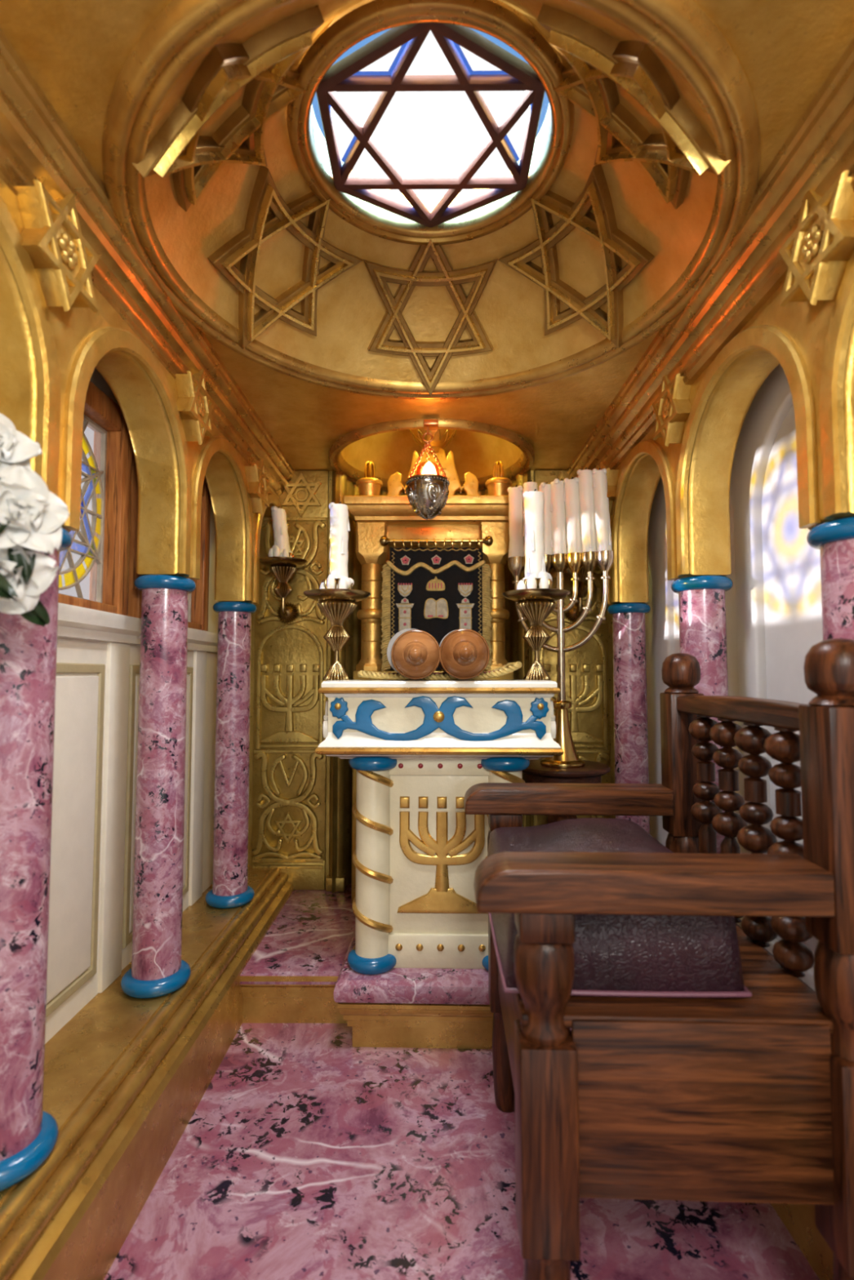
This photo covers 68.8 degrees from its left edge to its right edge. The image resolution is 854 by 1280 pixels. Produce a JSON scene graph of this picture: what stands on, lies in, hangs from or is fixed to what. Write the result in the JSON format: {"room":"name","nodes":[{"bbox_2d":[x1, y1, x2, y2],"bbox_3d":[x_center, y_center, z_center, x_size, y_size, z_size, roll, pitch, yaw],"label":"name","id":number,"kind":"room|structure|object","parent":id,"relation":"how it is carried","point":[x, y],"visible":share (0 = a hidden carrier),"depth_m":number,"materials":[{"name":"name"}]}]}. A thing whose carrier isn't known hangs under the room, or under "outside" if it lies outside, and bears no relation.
{"room":"house of worship","nodes":[
{"label":"house of worship","id":0,"kind":"room"},
{"bbox_2d":[44,368,218,1044],"bbox_3d":[-1.192,0.175,1.725,0.075,2.800,5.050,0,-3,0],"label":"wall","id":1,"kind":"structure","parent":0,"point":[91,879],"depth_m":2.23,"materials":[{"name":"white paint"}]},
{"bbox_2d":[57,381,132,615],"bbox_3d":[-1.164,-0.485,1.961,0.110,0.755,0.750,0,-3,0],"label":"window","id":2,"kind":"structure","parent":1,"relation":"in","point":[94,571],"depth_m":2.24,"materials":[{"name":"brown wood"}]},
{"bbox_2d":[57,602,217,653],"bbox_3d":[-1.149,-0.086,1.489,0.085,0.105,4.550,0,-3,0],"label":"trim","id":3,"kind":"structure","parent":1,"relation":"attached to","point":[74,622],"depth_m":2.18,"materials":[{"name":"white paint"}]},
{"bbox_2d":[0,866,293,1279],"bbox_3d":[-1.002,1.383,1.407,0.420,0.354,4.550,0,-3,0],"label":"ledge","id":4,"kind":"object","parent":1,"relation":"attached to","point":[126,1077],"depth_m":1.81,"materials":[{"name":"gold metal"}]},
{"bbox_2d":[0,527,72,1191],"bbox_3d":[-0.991,0.466,1.487,0.236,1.493,0.236,0,-3,0],"label":"marble column","id":5,"kind":"structure","parent":4,"relation":"on","point":[28,1134],"depth_m":1.44,"materials":[{"name":"pink stone"}]},
{"bbox_2d":[120,574,195,998],"bbox_3d":[-0.987,0.512,2.316,0.236,1.493,0.236,0,-3,0],"label":"marble column","id":6,"kind":"structure","parent":4,"relation":"on","point":[157,969],"depth_m":2.25,"materials":[{"name":"pink stone"}]},
{"bbox_2d":[204,601,257,908],"bbox_3d":[-0.982,0.558,3.152,0.236,1.493,0.236,0,-3,0],"label":"marble column","id":7,"kind":"structure","parent":4,"relation":"on","point":[230,889],"depth_m":3.09,"materials":[{"name":"pink stone"}]},
{"bbox_2d":[127,447,210,631],"bbox_3d":[-1.159,-0.439,2.794,0.110,0.755,0.750,0,-3,0],"label":"window","id":8,"kind":"structure","parent":1,"relation":"in","point":[197,606],"depth_m":3.08,"materials":[{"name":"brown wood"}]},
{"bbox_2d":[0,177,281,604],"bbox_3d":[-0.982,-0.670,1.520,0.185,0.775,4.550,0,-3,0],"label":"arches","id":9,"kind":"structure","parent":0,"point":[50,355],"depth_m":1.99,"materials":[{"name":"gold metal"}]},
{"bbox_2d":[16,179,99,312],"bbox_3d":[-0.879,-0.926,1.488,0.069,0.295,0.256,0,-3,0],"label":"star ornament","id":10,"kind":"object","parent":9,"relation":"attached to","point":[63,260],"visible":0.97,"depth_m":1.46,"materials":[{"name":"gold metal"}]},
{"bbox_2d":[0,28,294,498],"bbox_3d":[-0.889,-1.064,1.541,0.144,0.195,4.550,0,-3,0],"label":"trim","id":11,"kind":"structure","parent":9,"relation":"attached to","point":[36,144],"depth_m":1.72,"materials":[{"name":"gold metal"}]},
{"bbox_2d":[175,368,214,444],"bbox_3d":[-0.874,-0.879,2.347,0.069,0.295,0.256,0,-3,0],"label":"plaque","id":12,"kind":"object","parent":9,"relation":"attached to","point":[195,405],"visible":1,"depth_m":2.31,"materials":[{"name":"gold metal"}]},
{"bbox_2d":[244,457,269,515],"bbox_3d":[-0.869,-0.785,3.195,0.069,0.295,0.256,0,-3,0],"label":"plaque","id":13,"kind":"object","parent":9,"relation":"attached to","point":[258,482],"visible":0.96,"depth_m":3.16,"materials":[{"name":"gold metal"}]},
{"bbox_2d":[0,0,853,493],"bbox_3d":[0.010,-1.376,1.829,2.500,0.550,5.100,0,-3,0],"label":"ceiling","id":14,"kind":"structure","parent":0,"point":[685,242],"depth_m":1.94,"materials":[{"name":"gold metal"}]},
{"bbox_2d":[131,4,324,211],"bbox_3d":[-0.508,-1.339,1.600,0.446,0.478,0.526,2,-4,-30],"label":"star","id":15,"kind":"object","parent":14,"relation":"attached to","point":[264,62],"visible":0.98,"depth_m":1.50,"materials":[{"name":"gold metal"}]},
{"bbox_2d":[207,165,362,349],"bbox_3d":[-0.505,-1.307,2.197,0.446,0.478,0.526,-2,-4,30],"label":"star","id":16,"kind":"object","parent":14,"relation":"attached to","point":[260,227],"visible":1,"depth_m":2.16,"materials":[{"name":"gold metal"}]},
{"bbox_2d":[405,419,449,519],"bbox_3d":[0.004,-0.817,3.005,0.210,0.478,0.210,-1,-3,23],"label":"lamp","id":17,"kind":"object","parent":14,"relation":"hanging from","point":[428,491],"visible":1,"depth_m":2.95,"materials":[{"name":"silver metal"}]},
{"bbox_2d":[362,238,497,396],"bbox_3d":[0.014,-1.290,2.492,0.526,0.478,0.446,0,-3,0],"label":"star","id":18,"kind":"object","parent":14,"relation":"attached to","point":[415,275],"visible":0.97,"depth_m":2.47,"materials":[{"name":"gold metal"}]},
{"bbox_2d":[310,22,551,227],"bbox_3d":[0.011,-1.532,1.907,0.728,0.028,0.760,0,-3,0],"label":"window","id":19,"kind":"structure","parent":14,"relation":"attached to","point":[516,73],"depth_m":1.81,"materials":[{"name":"brown wood"}]},
{"bbox_2d":[497,164,653,347],"bbox_3d":[0.529,-1.307,2.191,0.446,0.478,0.526,2,-4,-30],"label":"star","id":20,"kind":"object","parent":14,"relation":"attached to","point":[601,225],"visible":1,"depth_m":2.15,"materials":[{"name":"gold metal"}]},
{"bbox_2d":[537,3,731,208],"bbox_3d":[0.526,-1.340,1.595,0.446,0.478,0.526,-2,-4,30],"label":"star","id":21,"kind":"object","parent":14,"relation":"attached to","point":[597,60],"visible":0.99,"depth_m":1.49,"materials":[{"name":"gold metal"}]},
{"bbox_2d":[332,471,530,893],"bbox_3d":[0.027,0.224,3.876,1.145,2.540,0.505,0,-3,0],"label":"wall","id":22,"kind":"structure","parent":0,"point":[353,646],"depth_m":3.83,"materials":[{"name":"gold metal"}]},
{"bbox_2d":[325,469,346,891],"bbox_3d":[-0.533,0.216,3.737,0.110,2.500,0.100,0,-3,0],"label":"trim","id":23,"kind":"structure","parent":22,"relation":"attached to","point":[340,881],"depth_m":3.67,"materials":[{"name":"gold metal"}]},
{"bbox_2d":[515,469,533,826],"bbox_3d":[0.587,0.216,3.731,0.110,2.500,0.100,0,-3,0],"label":"trim","id":24,"kind":"structure","parent":22,"relation":"attached to","point":[520,630],"depth_m":3.71,"materials":[{"name":"gold metal"}]},
{"bbox_2d":[248,471,614,888],"bbox_3d":[0.022,0.288,3.780,2.500,2.800,0.080,0,-3,0],"label":"wall","id":25,"kind":"structure","parent":0,"point":[253,615],"depth_m":3.73,"materials":[{"name":"gold metal"}]},
{"bbox_2d":[251,471,328,889],"bbox_3d":[-0.814,0.218,3.720,0.430,2.495,0.057,0,-3,0],"label":"carved panel","id":26,"kind":"object","parent":25,"relation":"attached to","point":[290,778],"visible":0.94,"depth_m":3.70,"materials":[{"name":"gold metal"}]},
{"bbox_2d":[259,552,307,623],"bbox_3d":[-0.829,-0.302,3.602,0.278,0.401,0.278,0,-3,0],"label":"wall sconce","id":27,"kind":"object","parent":26,"relation":"attached to","point":[283,569],"visible":0.96,"depth_m":3.57,"materials":[{"name":"gold metal"}]},
{"bbox_2d":[268,506,292,556],"bbox_3d":[-0.844,-0.606,3.617,0.133,0.345,0.161,0,-3,0],"label":"candle","id":28,"kind":"object","parent":27,"relation":"in","point":[281,537],"visible":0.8,"depth_m":3.58,"materials":[{"name":"wax"}]},
{"bbox_2d":[533,470,611,825],"bbox_3d":[0.867,0.217,3.710,0.430,2.495,0.057,0,-3,0],"label":"carved panel","id":29,"kind":"object","parent":25,"relation":"attached to","point":[587,666],"visible":0.21,"depth_m":3.70,"materials":[{"name":"gold metal"}]},
{"bbox_2d":[564,566,586,623],"bbox_3d":[0.881,-0.302,3.592,0.278,0.401,0.278,0,-3,0],"label":"wall sconce","id":30,"kind":"object","parent":29,"relation":"attached to","point":[575,611],"visible":0.44,"depth_m":3.58,"materials":[{"name":"gold metal"}]},
{"bbox_2d":[104,1022,819,1279],"bbox_3d":[0.010,1.603,1.639,2.500,0.060,5.050,0,-3,0],"label":"floor","id":31,"kind":"structure","parent":0,"point":[307,1153],"depth_m":1.78,"materials":[{"name":"pink stone"}]},
{"bbox_2d":[240,881,355,1023],"bbox_3d":[0.090,1.557,3.362,1.780,0.220,1.514,0,-3,0],"label":"platform","id":32,"kind":"object","parent":31,"relation":"on","point":[291,976],"visible":0.12,"depth_m":2.73,"materials":[{"name":"pink stone"}]},
{"bbox_2d":[343,428,513,903],"bbox_3d":[0.036,-0.011,3.643,0.996,2.943,0.421,0,-3,0],"label":"torah ark","id":33,"kind":"object","parent":32,"relation":"on","point":[473,515],"visible":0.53,"depth_m":3.55,"materials":[{"name":"gold metal"}]},
{"bbox_2d":[355,460,382,495],"bbox_3d":[-0.339,-0.926,3.679,0.156,0.258,0.156,0,-3,0],"label":"pot","id":34,"kind":"object","parent":33,"relation":"on","point":[368,485],"visible":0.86,"depth_m":3.63,"materials":[{"name":"gold metal"}]},
{"bbox_2d":[380,546,492,671],"bbox_3d":[0.053,-0.173,3.531,0.632,0.715,0.040,0,-3,0],"label":"curtain","id":35,"kind":"object","parent":33,"relation":"hanging from","point":[439,592],"visible":0.88,"depth_m":3.53,"materials":[{"name":"black fabric"}]},
{"bbox_2d":[379,535,493,546],"bbox_3d":[0.053,-0.561,3.536,0.644,0.060,0.060,0,-3,0],"label":"curtain rod","id":36,"kind":"object","parent":33,"relation":"attached to","point":[487,540],"visible":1,"depth_m":3.53,"materials":[{"name":"gold metal"}]},
{"bbox_2d":[476,537,480,549],"bbox_3d":[0.294,-0.545,3.534,0.023,0.063,0.046,0,-3,0],"label":"curtain ring","id":37,"kind":"object","parent":36,"relation":"hanging from","point":[478,542],"visible":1,"depth_m":3.52,"materials":[{"name":"gold metal"}]},
{"bbox_2d":[484,460,511,495],"bbox_3d":[0.421,-0.926,3.674,0.156,0.258,0.156,1,-3,-17],"label":"pot","id":38,"kind":"object","parent":33,"relation":"on","point":[499,485],"visible":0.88,"depth_m":3.62,"materials":[{"name":"gold metal"}]},
{"bbox_2d":[522,758,610,823],"bbox_3d":[0.689,1.034,3.174,0.480,0.795,0.480,0,-3,0],"label":"round table","id":39,"kind":"object","parent":32,"relation":"on","point":[592,771],"visible":0.25,"depth_m":3.03,"materials":[{"name":"brown wood"}]},
{"bbox_2d":[508,550,614,768],"bbox_3d":[0.686,0.098,3.196,0.540,1.077,0.224,-1,-3,20],"label":"candelabrum","id":40,"kind":"object","parent":39,"relation":"on","point":[604,559],"visible":0.69,"depth_m":3.16,"materials":[{"name":"gold metal"}]},
{"bbox_2d":[506,484,524,557],"bbox_3d":[0.473,-0.610,3.316,0.086,0.432,0.084,-2,-4,31],"label":"candle","id":41,"kind":"object","parent":40,"relation":"on","point":[516,545],"visible":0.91,"depth_m":3.28,"materials":[{"name":"wax"}]},
{"bbox_2d":[508,555,524,577],"bbox_3d":[0.475,-0.382,3.300,0.090,0.107,0.090,-1,-3,20],"label":"candle cup","id":42,"kind":"object","parent":40,"relation":"on","point":[516,563],"depth_m":3.27,"materials":[{"name":"gold metal"}]},
{"bbox_2d":[523,555,524,570],"bbox_3d":[0.546,-0.384,3.274,0.090,0.107,0.090,-1,-3,20],"label":"candle cup","id":43,"kind":"object","parent":40,"relation":"on","point":[524,556],"depth_m":3.26,"materials":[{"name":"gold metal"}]},
{"bbox_2d":[522,480,537,556],"bbox_3d":[0.544,-0.622,3.290,0.083,0.452,0.083,0,-3,0],"label":"candle","id":44,"kind":"object","parent":40,"relation":"on","point":[530,486],"visible":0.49,"depth_m":3.27,"materials":[{"name":"wax"}]},
{"bbox_2d":[538,482,552,554],"bbox_3d":[0.620,-0.613,3.260,0.084,0.432,0.082,-3,-4,40],"label":"candle","id":45,"kind":"object","parent":40,"relation":"on","point":[545,488],"visible":0.57,"depth_m":3.23,"materials":[{"name":"wax"}]},
{"bbox_2d":[544,554,552,573],"bbox_3d":[0.615,-0.385,3.249,0.090,0.107,0.090,-1,-3,20],"label":"candle cup","id":46,"kind":"object","parent":40,"relation":"on","point":[548,557],"depth_m":3.21,"materials":[{"name":"gold metal"}]},
{"bbox_2d":[550,478,567,554],"bbox_3d":[0.681,-0.620,3.234,0.086,0.442,0.082,0,-3,0],"label":"candle","id":47,"kind":"object","parent":40,"relation":"on","point":[557,510],"visible":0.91,"depth_m":3.21,"materials":[{"name":"wax"}]},
{"bbox_2d":[551,553,567,573],"bbox_3d":[0.686,-0.387,3.222,0.090,0.107,0.090,-1,-3,20],"label":"candle cup","id":48,"kind":"object","parent":40,"relation":"on","point":[559,561],"depth_m":3.19,"materials":[{"name":"gold metal"}]},
{"bbox_2d":[563,476,582,553],"bbox_3d":[0.749,-0.621,3.210,0.094,0.442,0.080,0,-3,0],"label":"candle","id":49,"kind":"object","parent":40,"relation":"on","point":[571,500],"visible":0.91,"depth_m":3.18,"materials":[{"name":"wax"}]},
{"bbox_2d":[566,552,582,573],"bbox_3d":[0.758,-0.388,3.196,0.090,0.107,0.090,-1,-3,20],"label":"candle cup","id":50,"kind":"object","parent":40,"relation":"on","point":[574,560],"depth_m":3.16,"materials":[{"name":"gold metal"}]},
{"bbox_2d":[576,467,596,552],"bbox_3d":[0.820,-0.642,3.184,0.088,0.482,0.087,-3,-4,44],"label":"candle","id":51,"kind":"object","parent":40,"relation":"on","point":[588,533],"visible":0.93,"depth_m":3.15,"materials":[{"name":"wax"}]},
{"bbox_2d":[581,551,597,572],"bbox_3d":[0.827,-0.390,3.170,0.090,0.107,0.090,-1,-3,20],"label":"candle cup","id":52,"kind":"object","parent":40,"relation":"on","point":[589,558],"depth_m":3.14,"materials":[{"name":"gold metal"}]},
{"bbox_2d":[591,467,612,551],"bbox_3d":[0.884,-0.639,3.158,0.102,0.472,0.079,0,-3,0],"label":"candle","id":53,"kind":"object","parent":40,"relation":"on","point":[599,480],"visible":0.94,"depth_m":3.13,"materials":[{"name":"wax"}]},
{"bbox_2d":[596,550,614,572],"bbox_3d":[0.897,-0.391,3.144,0.090,0.107,0.090,-1,-3,20],"label":"candle cup","id":54,"kind":"object","parent":40,"relation":"on","point":[605,558],"depth_m":3.11,"materials":[{"name":"gold metal"}]},
{"bbox_2d":[315,679,564,1048],"bbox_3d":[0.056,0.907,2.783,0.990,1.455,0.658,0,-3,2],"label":"bimah","id":55,"kind":"object","parent":31,"relation":"on","point":[414,971],"visible":0.76,"depth_m":2.53,"materials":[{"name":"white stone"}]},
{"bbox_2d":[302,577,370,679],"bbox_3d":[-0.402,-0.045,2.789,0.300,0.447,0.300,0,-3,0],"label":"candlestick","id":56,"kind":"object","parent":55,"relation":"on","point":[336,605],"visible":0.92,"depth_m":2.74,"materials":[{"name":"gold metal"}]},
{"bbox_2d":[320,501,354,588],"bbox_3d":[-0.402,-0.403,2.797,0.151,0.450,0.140,0,-3,0],"label":"candle","id":57,"kind":"object","parent":56,"relation":"in","point":[340,528],"visible":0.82,"depth_m":2.77,"materials":[{"name":"wax"}]},
{"bbox_2d":[320,577,353,589],"bbox_3d":[-0.402,-0.227,2.799,0.148,0.082,0.148,0,-3,0],"label":"cup","id":58,"kind":"object","parent":56,"relation":"on","point":[336,580],"depth_m":2.75,"materials":[{"name":"gold metal"}]},
{"bbox_2d":[316,600,357,624],"bbox_3d":[-0.402,-0.116,2.793,0.182,0.110,0.182,0,-3,0],"label":"bowl","id":59,"kind":"object","parent":56,"relation":"on","point":[336,611],"depth_m":2.74,"materials":[{"name":"gold metal"}]},
{"bbox_2d":[357,661,521,679],"bbox_3d":[0.056,0.139,2.796,0.721,0.081,0.370,0,-3,0],"label":"cushion","id":60,"kind":"object","parent":55,"relation":"on","point":[508,668],"visible":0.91,"depth_m":2.62,"materials":[{"name":"gold fabric"}]},
{"bbox_2d":[386,628,489,679],"bbox_3d":[0.046,0.068,2.780,0.424,0.212,0.734,0,-3,0],"label":"scroll","id":61,"kind":"object","parent":60,"relation":"on","point":[412,653],"visible":0.99,"depth_m":2.51,"materials":[{"name":"brown wood"}]},
{"bbox_2d":[502,577,570,679],"bbox_3d":[0.488,-0.045,2.784,0.300,0.447,0.300,0,-3,-5],"label":"candlestick","id":62,"kind":"object","parent":55,"relation":"on","point":[535,605],"visible":0.94,"depth_m":2.74,"materials":[{"name":"gold metal"}]},
{"bbox_2d":[516,488,551,589],"bbox_3d":[0.483,-0.430,2.795,0.142,0.506,0.166,-1,-3,25],"label":"candle","id":63,"kind":"object","parent":62,"relation":"on","point":[534,501],"visible":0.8,"depth_m":2.77,"materials":[{"name":"wax"}]},
{"bbox_2d":[515,600,556,626],"bbox_3d":[0.488,-0.117,2.788,0.182,0.110,0.182,0,-3,-5],"label":"bowl","id":64,"kind":"object","parent":62,"relation":"on","point":[535,611],"depth_m":2.74,"materials":[{"name":"gold metal"}]},
{"bbox_2d":[521,577,552,588],"bbox_3d":[0.488,-0.228,2.794,0.148,0.082,0.148,0,-3,-5],"label":"cup","id":65,"kind":"object","parent":62,"relation":"on","point":[550,583],"depth_m":2.75,"materials":[{"name":"gold metal"}]},
{"bbox_2d":[463,638,853,1279],"bbox_3d":[0.530,0.799,1.735,0.827,1.556,1.038,0,-3,2],"label":"armchair","id":66,"kind":"object","parent":31,"relation":"on","point":[748,1099],"visible":0.98,"depth_m":1.26,"materials":[{"name":"brown wood"}]},
{"bbox_2d":[487,817,751,997],"bbox_3d":[0.445,0.681,1.753,0.541,0.229,0.821,0,-3,2],"label":"leather cushion","id":67,"kind":"object","parent":66,"relation":"on","point":[674,956],"visible":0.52,"depth_m":1.36,"materials":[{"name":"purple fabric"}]},
{"bbox_2d":[607,250,853,604],"bbox_3d":[1.028,-0.670,1.508,0.185,0.775,4.550,0,-3,0],"label":"arches","id":68,"kind":"structure","parent":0,"point":[813,345],"depth_m":2.08,"materials":[{"name":"gold metal"}]},
{"bbox_2d":[599,462,618,515],"bbox_3d":[0.936,-0.782,3.253,0.069,0.295,0.256,0,-3,0],"label":"plaque","id":69,"kind":"object","parent":68,"relation":"attached to","point":[611,475],"visible":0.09,"depth_m":3.16,"materials":[{"name":"gold metal"}]},
{"bbox_2d":[652,373,691,446],"bbox_3d":[0.931,-0.878,2.367,0.069,0.295,0.256,0,-3,0],"label":"plaque","id":70,"kind":"object","parent":68,"relation":"attached to","point":[672,408],"visible":0.95,"depth_m":2.33,"materials":[{"name":"gold metal"}]},
{"bbox_2d":[566,38,853,479],"bbox_3d":[0.906,-1.065,1.531,0.144,0.195,4.550,0,-3,0],"label":"trim","id":71,"kind":"structure","parent":68,"relation":"attached to","point":[819,148],"depth_m":1.76,"materials":[{"name":"gold metal"}]},
{"bbox_2d":[778,169,853,306],"bbox_3d":[0.925,-0.928,1.463,0.069,0.295,0.256,0,-3,0],"label":"star ornament","id":72,"kind":"object","parent":68,"relation":"attached to","point":[815,255],"visible":1,"depth_m":1.44,"materials":[{"name":"gold metal"}]},
{"bbox_2d":[644,364,822,991],"bbox_3d":[1.235,0.174,1.711,0.090,2.800,5.050,0,-3,0],"label":"wall","id":73,"kind":"structure","parent":0,"point":[774,614],"depth_m":2.26,"materials":[{"name":"white paint"}]},
{"bbox_2d":[770,1203,833,1279],"bbox_3d":[1.092,1.383,1.395,0.274,0.352,4.550,0,-3,0],"label":"baseboard","id":74,"kind":"structure","parent":73,"relation":"attached to","point":[799,1220],"depth_m":1.57,"materials":[{"name":"gold metal"}]},
{"bbox_2d":[606,602,650,834],"bbox_3d":[1.049,0.561,3.208,0.236,1.493,0.236,0,-3,0],"label":"marble column","id":75,"kind":"structure","parent":74,"relation":"on","point":[628,624],"depth_m":3.16,"materials":[{"name":"pink stone"}]},
{"bbox_2d":[671,575,733,853],"bbox_3d":[1.044,0.513,2.334,0.236,1.493,0.236,0,-3,0],"label":"marble column","id":76,"kind":"structure","parent":74,"relation":"on","point":[701,598],"depth_m":2.29,"materials":[{"name":"pink stone"}]},
{"bbox_2d":[806,516,853,639],"bbox_3d":[1.039,0.465,1.461,0.236,1.493,0.236,0,-3,0],"label":"marble column","id":77,"kind":"structure","parent":74,"relation":"on","point":[834,539],"depth_m":1.46,"materials":[{"name":"pink stone"}]},
{"bbox_3d":[-0.999,0.950,1.055,0.170,0.480,0.170,0,-3,0],"label":"flower vase","id":78,"kind":"object","parent":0,"visible":0},
{"bbox_2d":[0,413,42,471],"bbox_3d":[-0.880,0.240,1.155,0.135,1.408,0.254,-2,-4,38],"label":"flower","id":79,"kind":"object","parent":78,"relation":"in","point":[16,448],"visible":0.6,"depth_m":1.24,"materials":[{"name":"white plant"}]},
{"bbox_2d":[0,533,58,626],"bbox_3d":[-0.856,0.367,1.136,0.292,1.153,0.127,3,-4,-41],"label":"flower","id":80,"kind":"object","parent":78,"relation":"in","point":[28,606],"visible":0.74,"depth_m":1.22,"materials":[{"name":"white plant"}]},
{"bbox_2d":[0,464,69,600],"bbox_3d":[-0.844,0.302,1.110,0.319,1.279,0.112,1,-3,-17],"label":"flower","id":81,"kind":"object","parent":78,"relation":"in","point":[32,514],"visible":1,"depth_m":1.18,"materials":[{"name":"white plant"}]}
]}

